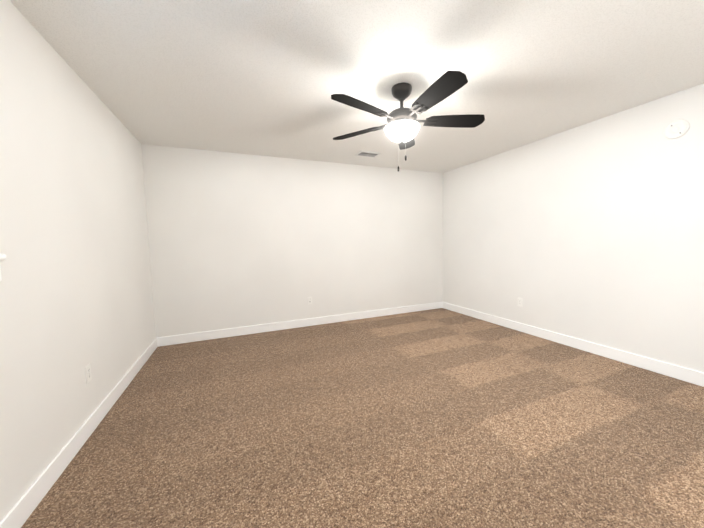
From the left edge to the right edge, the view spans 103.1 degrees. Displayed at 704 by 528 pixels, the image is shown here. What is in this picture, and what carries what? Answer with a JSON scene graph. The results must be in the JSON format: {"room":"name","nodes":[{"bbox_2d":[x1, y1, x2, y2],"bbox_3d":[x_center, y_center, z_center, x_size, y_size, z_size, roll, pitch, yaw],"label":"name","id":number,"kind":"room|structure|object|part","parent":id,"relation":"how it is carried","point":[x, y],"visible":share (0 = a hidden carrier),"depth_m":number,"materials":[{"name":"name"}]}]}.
{"room":"empty bedroom","nodes":[
{"label":"empty bedroom","id":0,"kind":"room"},
{"bbox_2d":[0,0,155,521],"bbox_3d":[-1.657,-0.051,1.316,0.140,2.440,4.400,-3,5,-23],"label":"wall","id":1,"kind":"structure","parent":0,"point":[76,295],"depth_m":1.63,"materials":[{"name":"paint"}]},
{"bbox_2d":[0,253,5,260],"bbox_3d":[-1.302,0.012,0.600,0.116,0.032,1.290,-3,5,-23],"label":"window sill","id":2,"kind":"structure","parent":1,"relation":"attached to","point":[2,257],"depth_m":1.19,"materials":[{"name":"white"}]},
{"bbox_2d":[0,338,157,527],"bbox_3d":[-1.560,1.103,1.428,0.014,0.117,4.386,-3,5,-23],"label":"baseboard","id":3,"kind":"structure","parent":1,"relation":"attached to","point":[19,513],"depth_m":1.57,"materials":[{"name":"white wood"}]},
{"bbox_2d":[85,363,91,383],"bbox_3d":[-1.770,0.736,1.877,0.008,0.115,0.070,-3,5,-23],"label":"electrical outlet","id":4,"kind":"object","parent":1,"relation":"attached to","point":[88,375],"visible":1,"depth_m":1.87,"materials":[{"name":"white plastic"}]},
{"bbox_2d":[141,144,442,337],"bbox_3d":[-0.426,-0.303,4.286,4.720,2.440,0.140,-3,5,-23],"label":"wall","id":5,"kind":"structure","parent":0,"point":[236,240],"depth_m":3.96,"materials":[{"name":"paint"}]},
{"bbox_2d":[157,302,441,346],"bbox_3d":[-0.372,0.860,4.303,4.440,0.117,0.014,-3,5,-23],"label":"baseboard","id":6,"kind":"structure","parent":5,"relation":"attached to","point":[203,336],"depth_m":4.05,"materials":[{"name":"white wood"}]},
{"bbox_2d":[307,297,311,304],"bbox_3d":[-0.629,0.547,4.178,0.070,0.115,0.008,-3,5,-23],"label":"electrical outlet","id":7,"kind":"object","parent":5,"relation":"attached to","point":[309,300],"visible":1,"depth_m":4.17,"materials":[{"name":"white plastic"}]},
{"bbox_2d":[10,0,703,172],"bbox_3d":[0.428,-1.438,2.101,4.720,0.120,4.680,-3,5,-23],"label":"ceiling","id":8,"kind":"structure","parent":0,"point":[262,77],"depth_m":1.91,"materials":[{"name":"white paint"}]},
{"bbox_2d":[355,150,381,157],"bbox_3d":[0.219,-1.498,3.813,0.310,0.012,0.200,-3,5,-23],"label":"ceiling vent","id":9,"kind":"object","parent":8,"relation":"in","point":[367,154],"visible":0.98,"depth_m":3.80,"materials":[{"name":"white metal"}]},
{"bbox_2d":[331,71,484,171],"bbox_3d":[0.411,-1.044,2.174,1.278,0.675,1.230,-3,5,-23],"label":"ceiling fan","id":10,"kind":"object","parent":8,"relation":"hanging from","point":[401,128],"visible":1,"depth_m":2.12,"materials":[{"name":"black wood"}]},
{"bbox_3d":[0.398,-1.025,2.224,0.280,0.128,0.280,-3,5,-23],"label":"lamp shade","id":11,"kind":"part","parent":10,"relation":"part of","materials":[{"name":"white glass"}]},
{"bbox_2d":[21,308,703,527],"bbox_3d":[0.480,1.104,2.295,4.720,0.100,4.680,-3,5,-23],"label":"floor","id":12,"kind":"structure","parent":0,"point":[439,418],"depth_m":1.76,"materials":[{"name":"carpet"}]},
{"bbox_2d":[442,83,703,372],"bbox_3d":[2.564,-0.272,3.079,0.140,2.440,4.400,-3,5,-23],"label":"wall","id":13,"kind":"structure","parent":0,"point":[593,231],"depth_m":2.91,"materials":[{"name":"paint"}]},
{"bbox_2d":[518,298,522,306],"bbox_3d":[2.250,0.512,3.739,0.008,0.115,0.070,-3,5,-23],"label":"electrical outlet","id":14,"kind":"object","parent":13,"relation":"attached to","point":[520,302],"visible":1,"depth_m":3.73,"materials":[{"name":"white plastic"}]},
{"bbox_2d":[442,302,703,386],"bbox_3d":[2.520,0.890,3.132,0.014,0.117,4.386,-3,5,-23],"label":"baseboard","id":15,"kind":"structure","parent":13,"relation":"attached to","point":[675,371],"depth_m":2.95,"materials":[{"name":"white wood"}]},
{"bbox_2d":[663,119,689,138],"bbox_3d":[2.735,-1.137,2.358,0.017,0.152,0.152,-3,5,-23],"label":"smoke detector","id":16,"kind":"object","parent":13,"relation":"attached to","point":[675,129],"visible":1,"depth_m":2.35,"materials":[{"name":"white plastic"}]}
]}

